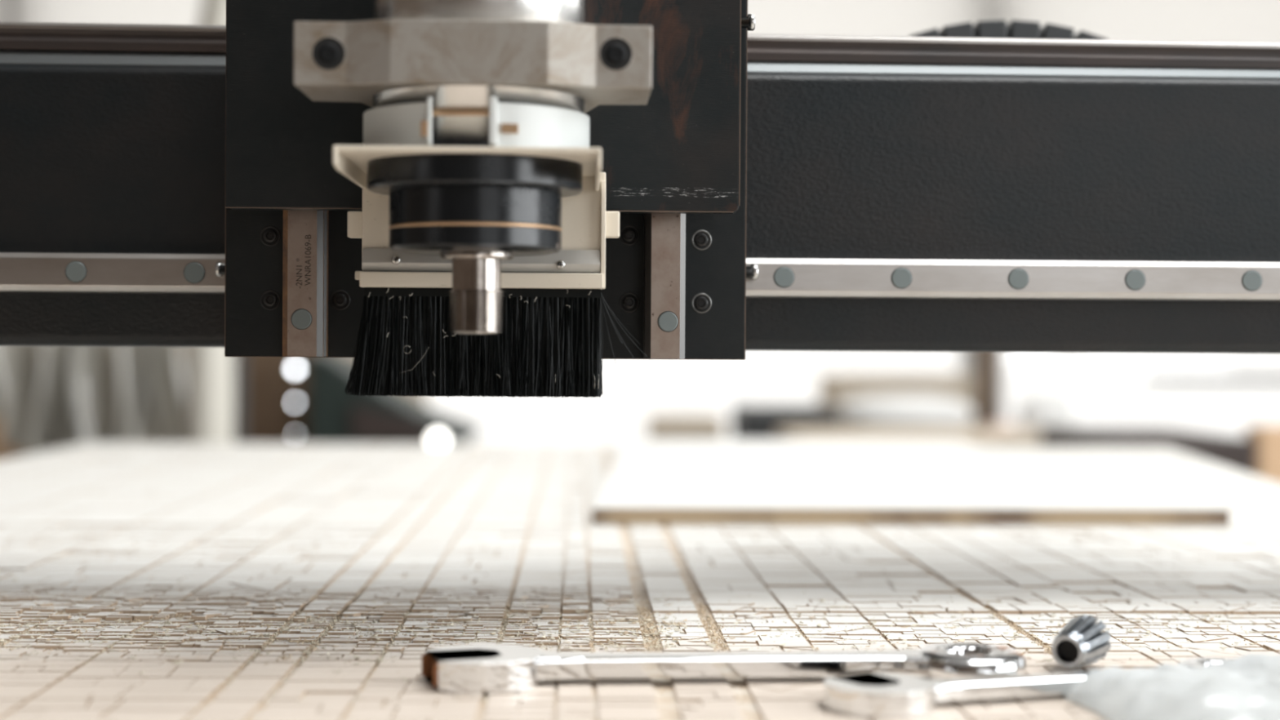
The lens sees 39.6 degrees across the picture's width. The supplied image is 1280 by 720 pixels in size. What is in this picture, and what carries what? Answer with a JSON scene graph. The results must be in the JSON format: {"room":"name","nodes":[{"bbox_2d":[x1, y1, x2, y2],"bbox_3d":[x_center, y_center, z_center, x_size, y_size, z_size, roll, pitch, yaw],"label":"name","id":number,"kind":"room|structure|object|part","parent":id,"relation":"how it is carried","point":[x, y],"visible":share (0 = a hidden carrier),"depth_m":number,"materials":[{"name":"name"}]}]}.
{"room":"workshop","nodes":[
{"label":"workshop","id":0,"kind":"room"},
{"bbox_2d":[4,0,991,375],"bbox_3d":[-0.041,-1.103,7.093,7.000,4.050,0.200,0,1,-2],"label":"wall","id":1,"kind":"structure","parent":0,"point":[10,5],"depth_m":6.91,"materials":[{"name":"grey paint"}]},
{"bbox_2d":[0,0,4,22],"bbox_3d":[-2.915,-1.636,6.838,0.929,2.185,0.070,0,1,-2],"label":"roller blind","id":2,"kind":"object","parent":1,"relation":"attached to","point":[2,2],"visible":0.02,"depth_m":6.87,"materials":[{"name":"fabric"}]},
{"bbox_2d":[15,0,204,24],"bbox_3d":[-2.040,-1.341,6.871,0.715,0.094,0.070,0,1,-2],"label":"roller blind","id":3,"kind":"object","parent":1,"relation":"attached to","point":[103,11],"depth_m":6.88,"materials":[{"name":"fabric"}]},
{"bbox_2d":[747,0,991,36],"bbox_3d":[0.897,-1.338,6.973,0.955,0.145,0.070,0,1,-2],"label":"roller blind","id":4,"kind":"object","parent":1,"relation":"attached to","point":[904,18],"depth_m":6.98,"materials":[{"name":"fabric"}]},
{"bbox_2d":[957,351,970,375],"bbox_3d":[-0.531,-1.006,7.067,3.720,3.250,0.060,0,1,-2],"label":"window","id":5,"kind":"structure","parent":1,"relation":"in","point":[963,357],"depth_m":7.11,"materials":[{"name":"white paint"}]},
{"bbox_2d":[998,351,1005,423],"bbox_3d":[2.242,-0.989,7.164,1.630,3.250,0.060,0,1,-2],"label":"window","id":6,"kind":"structure","parent":1,"relation":"in","point":[1002,354],"depth_m":7.12,"materials":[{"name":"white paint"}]},
{"bbox_2d":[991,0,1279,42],"bbox_3d":[2.251,-1.605,7.018,1.728,2.185,0.070,0,1,-2],"label":"roller blind","id":7,"kind":"object","parent":1,"relation":"attached to","point":[1202,20],"visible":0.02,"depth_m":7.02,"materials":[{"name":"fabric"}]},
{"bbox_3d":[0.127,1.020,1.915,7.400,0.100,10.600,0,1,-2],"label":"floor","id":8,"kind":"structure","parent":0,"visible":0},
{"bbox_2d":[0,419,25,460],"bbox_3d":[-1.249,0.529,4.064,0.534,0.826,0.500,0,1,-2],"label":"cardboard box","id":9,"kind":"object","parent":8,"relation":"on","point":[6,452],"visible":0.02,"depth_m":3.81,"materials":[{"name":"brown cardboard"}]},
{"bbox_2d":[0,346,245,455],"bbox_3d":[-1.112,0.431,3.504,0.635,1.036,0.286,0,1,-19],"label":"curtain","id":10,"kind":"object","parent":8,"relation":"on","point":[51,397],"visible":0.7,"depth_m":3.49,"materials":[{"name":"white fabric"}]},
{"bbox_3d":[-1.117,0.430,3.517,0.666,1.036,0.024,0,1,-2],"label":"hanging rail","id":11,"kind":"part","parent":10,"relation":"part of","materials":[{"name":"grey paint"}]},
{"bbox_2d":[179,346,186,361],"bbox_3d":[-1.499,0.441,4.655,0.697,0.990,0.400,0,1,-2],"label":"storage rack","id":12,"kind":"object","parent":8,"relation":"on","point":[182,348],"visible":0.02,"depth_m":4.46,"materials":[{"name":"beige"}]},
{"bbox_2d":[184,0,234,443],"bbox_3d":[-0.628,0.062,2.981,0.269,1.789,0.082,0,1,-2],"label":"post","id":13,"kind":"object","parent":8,"relation":"on","point":[209,376],"visible":0.19,"depth_m":2.94,"materials":[{"name":"beige"}]},
{"bbox_2d":[232,356,307,443],"bbox_3d":[-0.871,0.446,4.377,0.189,0.991,0.400,0,1,-2],"label":"base cabinet","id":14,"kind":"object","parent":8,"relation":"on","point":[272,387],"visible":0.04,"depth_m":4.17,"materials":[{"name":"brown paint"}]},
{"bbox_2d":[291,364,302,372],"bbox_3d":[-0.796,0.020,4.131,0.016,0.017,0.088,0,1,-2],"label":"lamp","id":15,"kind":"object","parent":14,"relation":"attached to","point":[295,368],"visible":1,"depth_m":4.09,"materials":[{"name":"white"}]},
{"bbox_3d":[-0.794,0.020,4.095,0.016,0.017,0.017,0,1,-2],"label":"bulb","id":16,"kind":"part","parent":15,"relation":"part of","materials":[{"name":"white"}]},
{"bbox_2d":[293,400,302,404],"bbox_3d":[-0.796,0.097,4.133,0.010,0.010,0.085,0,1,-2],"label":"lamp","id":17,"kind":"object","parent":14,"relation":"attached to","point":[295,402],"visible":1,"depth_m":4.11,"materials":[{"name":"white"}]},
{"bbox_2d":[293,431,302,435],"bbox_3d":[-0.796,0.171,4.135,0.008,0.008,0.083,0,1,-2],"label":"lamp","id":18,"kind":"object","parent":14,"relation":"attached to","point":[299,433],"visible":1,"depth_m":4.12,"materials":[{"name":"white"}]},
{"bbox_2d":[351,357,426,404],"bbox_3d":[-0.810,0.436,5.379,0.294,0.994,0.400,0,1,-2],"label":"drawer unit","id":19,"kind":"object","parent":8,"relation":"on","point":[424,398],"visible":0.02,"depth_m":5.41,"materials":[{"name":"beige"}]},
{"bbox_2d":[307,357,480,444],"bbox_3d":[-0.555,0.464,4.053,0.360,0.965,0.370,0,1,-2],"label":"machine","id":20,"kind":"object","parent":8,"relation":"on","point":[335,416],"visible":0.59,"depth_m":3.88,"materials":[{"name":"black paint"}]},
{"bbox_3d":[-0.523,0.137,3.876,0.207,0.081,0.020,0,1,-2],"label":"panel","id":21,"kind":"part","parent":20,"relation":"part of","materials":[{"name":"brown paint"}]},
{"bbox_2d":[427,430,447,444],"bbox_3d":[-0.273,0.108,2.393,0.026,0.027,0.028,0,1,-2],"label":"lamp","id":22,"kind":"object","parent":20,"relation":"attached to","point":[437,437],"visible":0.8,"depth_m":2.38,"materials":[{"name":"white"}]},
{"bbox_2d":[646,413,724,439],"bbox_3d":[0.136,0.555,5.564,0.225,0.764,0.300,0,1,-2],"label":"shelf","id":23,"kind":"object","parent":8,"relation":"on","point":[701,426],"visible":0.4,"depth_m":5.41,"materials":[{"name":"beige"}]},
{"bbox_2d":[730,404,840,439],"bbox_3d":[0.360,0.533,4.470,0.244,0.832,0.300,0,1,-2],"label":"crate","id":24,"kind":"object","parent":8,"relation":"on","point":[748,421],"visible":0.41,"depth_m":4.32,"materials":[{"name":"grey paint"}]},
{"bbox_2d":[817,373,974,427],"bbox_3d":[0.836,0.494,5.812,0.469,0.892,0.350,0,1,-2],"label":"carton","id":25,"kind":"object","parent":8,"relation":"on","point":[833,388],"visible":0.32,"depth_m":5.64,"materials":[{"name":"beige"}]},
{"bbox_2d":[838,394,973,427],"bbox_3d":[0.746,0.522,5.034,0.384,0.848,0.234,0,1,-2],"label":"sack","id":26,"kind":"object","parent":8,"relation":"on","point":[911,411],"visible":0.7,"depth_m":4.93,"materials":[{"name":"white"}]},
{"bbox_2d":[775,426,1040,446],"bbox_3d":[0.658,0.560,4.081,0.648,0.787,0.500,0,1,-2],"label":"bench","id":27,"kind":"object","parent":8,"relation":"on","point":[984,437],"visible":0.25,"depth_m":4.00,"materials":[{"name":"beige"}]},
{"bbox_2d":[973,351,999,427],"bbox_3d":[1.026,0.401,5.273,0.062,1.090,0.060,0,1,-2],"label":"wooden post","id":28,"kind":"object","parent":8,"relation":"on","point":[986,397],"visible":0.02,"depth_m":5.24,"materials":[{"name":"brown wood"}]},
{"bbox_2d":[982,423,1018,428],"bbox_3d":[0.972,0.562,4.802,0.073,0.775,0.120,0,1,-2],"label":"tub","id":29,"kind":"object","parent":8,"relation":"on","point":[985,425],"visible":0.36,"depth_m":4.75,"materials":[{"name":"beige"}]},
{"bbox_2d":[1017,391,1075,428],"bbox_3d":[1.150,0.518,5.048,0.162,0.860,0.099,0,1,-2],"label":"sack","id":30,"kind":"object","parent":8,"relation":"on","point":[1039,410],"visible":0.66,"depth_m":5.00,"materials":[{"name":"white"}]},
{"bbox_2d":[1040,426,1256,475],"bbox_3d":[1.010,0.553,3.593,0.282,0.815,0.500,0,1,-2],"label":"chest","id":31,"kind":"object","parent":8,"relation":"on","point":[1237,453],"visible":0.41,"depth_m":3.36,"materials":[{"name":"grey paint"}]},
{"bbox_2d":[1142,374,1279,384],"bbox_3d":[1.844,0.499,5.197,0.689,0.904,0.250,0,1,-2],"label":"wall shelf","id":32,"kind":"object","parent":8,"relation":"on","point":[1161,379],"visible":1,"depth_m":5.07,"materials":[{"name":"grey paint"}]},
{"bbox_2d":[1244,424,1279,483],"bbox_3d":[1.279,0.546,3.492,0.167,0.835,0.080,0,1,-2],"label":"post","id":33,"kind":"object","parent":8,"relation":"on","point":[1266,437],"visible":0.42,"depth_m":3.45,"materials":[{"name":"brown wood"}]},
{"bbox_3d":[0.024,0.561,1.362,1.534,0.828,2.110,0,1,-2],"label":"bed","id":34,"kind":"object","parent":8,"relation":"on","visible":0},
{"bbox_2d":[0,442,1279,719],"bbox_3d":[0.028,0.135,1.358,1.466,0.024,2.110,0,1,-2],"label":"spoilboard","id":35,"kind":"object","parent":34,"relation":"on","point":[238,523],"visible":0.83,"depth_m":1.03,"materials":[{"name":"beige wood"}]},
{"bbox_2d":[0,578,1279,702],"bbox_3d":[-0.005,0.129,0.851,1.200,0.004,0.349,0,1,-2],"label":"sawdust","id":36,"kind":"object","parent":35,"relation":"on","point":[709,629],"visible":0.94,"depth_m":0.85,"materials":[{"name":"beige wood"}]},
{"bbox_2d":[421,642,1025,693],"bbox_3d":[0.035,0.125,0.725,0.247,0.012,0.048,0,1,-4],"label":"wrench","id":37,"kind":"object","parent":35,"relation":"on","point":[479,668],"visible":0.93,"depth_m":0.72,"materials":[{"name":"silver metal"}]},
{"bbox_2d":[592,438,1229,525],"bbox_3d":[0.192,0.115,1.849,0.490,0.013,0.981,0,1,-2],"label":"sheet","id":38,"kind":"object","parent":35,"relation":"on","point":[650,481],"visible":1,"depth_m":1.53,"materials":[{"name":"white wood"}]},
{"bbox_2d":[823,657,1231,718],"bbox_3d":[0.162,0.127,0.696,0.190,0.009,0.043,0,1,-17],"label":"wrench","id":39,"kind":"object","parent":35,"relation":"on","point":[869,695],"visible":0.74,"depth_m":0.67,"materials":[{"name":"silver metal"}]},
{"bbox_2d":[1051,614,1111,668],"bbox_3d":[0.186,0.120,0.755,0.021,0.021,0.028,1,1,36],"label":"collet","id":40,"kind":"object","parent":35,"relation":"on","point":[1081,642],"visible":1,"depth_m":0.75,"materials":[{"name":"metal"}]},
{"bbox_2d":[1062,653,1279,719],"bbox_3d":[0.252,0.123,0.650,0.174,0.018,0.165,0,1,-2],"label":"plastic bag","id":41,"kind":"object","parent":35,"relation":"on","point":[1246,686],"visible":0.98,"depth_m":0.65,"materials":[{"name":"white plastic"}]},
{"bbox_2d":[0,21,1279,353],"bbox_3d":[0.040,0.025,1.016,1.666,0.407,0.232,0,1,-2],"label":"gantry","id":42,"kind":"object","parent":34,"relation":"on","point":[904,193],"visible":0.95,"depth_m":0.93,"materials":[{"name":"metal"}]},
{"bbox_2d":[215,0,758,359],"bbox_3d":[-0.075,-0.116,0.867,0.274,0.231,0.077,0,1,-2],"label":"carriage","id":43,"kind":"object","parent":42,"relation":"hanging from","point":[674,165],"visible":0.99,"depth_m":0.83,"materials":[{"name":"black metal"}]},
{"bbox_3d":[-0.162,-0.107,0.862,0.020,0.210,0.018,0,1,-2],"label":"vertical rail","id":44,"kind":"part","parent":43,"relation":"part of","materials":[{"name":"metal"}]},
{"bbox_2d":[293,18,652,113],"bbox_3d":[-0.069,-0.124,0.770,0.145,0.026,0.118,0,1,-2],"label":"clamp","id":45,"kind":"object","parent":43,"relation":"attached to","point":[353,61],"visible":0.84,"depth_m":0.71,"materials":[{"name":"metal"}]},
{"bbox_2d":[367,0,584,334],"bbox_3d":[-0.070,-0.121,0.762,0.095,0.219,0.094,0,1,-2],"label":"spindle","id":46,"kind":"object","parent":45,"relation":"attached to","point":[477,212],"visible":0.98,"depth_m":0.73,"materials":[{"name":"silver metal"}]},
{"bbox_2d":[333,96,652,398],"bbox_3d":[-0.063,-0.044,0.769,0.141,0.124,0.117,0,1,-2],"label":"shoe","id":47,"kind":"object","parent":46,"relation":"attached to","point":[549,344],"visible":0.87,"depth_m":0.81,"materials":[{"name":"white plastic"}]},
{"bbox_3d":[-0.071,-0.085,0.765,0.107,0.002,0.108,0,1,-2],"label":"plate","id":48,"kind":"part","parent":47,"relation":"part of","materials":[{"name":"beige plastic"}]},
{"bbox_3d":[-0.071,-0.064,0.815,0.111,0.045,0.009,0,1,-2],"label":"panel","id":49,"kind":"part","parent":47,"relation":"part of","materials":[{"name":"beige plastic"}]},
{"bbox_3d":[-0.073,-0.151,0.836,0.239,0.161,0.015,0,1,-2],"label":"plate","id":50,"kind":"part","parent":43,"relation":"part of","materials":[{"name":"black metal"}]},
{"bbox_3d":[0.013,-0.106,0.868,0.020,0.210,0.018,0,1,-2],"label":"vertical rail","id":51,"kind":"part","parent":43,"relation":"part of","materials":[{"name":"metal"}]},
{"bbox_3d":[0.044,-0.165,0.944,1.426,0.020,0.020,0,1,-2],"label":"guide rail","id":52,"kind":"part","parent":42,"relation":"part of","materials":[{"name":"metal"}]},
{"bbox_3d":[0.044,-0.043,0.920,1.426,0.020,0.018,0,1,-2],"label":"guide rail","id":53,"kind":"part","parent":42,"relation":"part of","materials":[{"name":"metal"}]},
{"bbox_2d":[909,19,1108,39],"bbox_3d":[0.224,-0.182,1.097,0.174,0.049,0.038,0,1,-2],"label":"chain","id":54,"kind":"object","parent":42,"relation":"on","point":[1015,28],"visible":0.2,"depth_m":1.08,"materials":[{"name":"grey plastic"}]}
]}

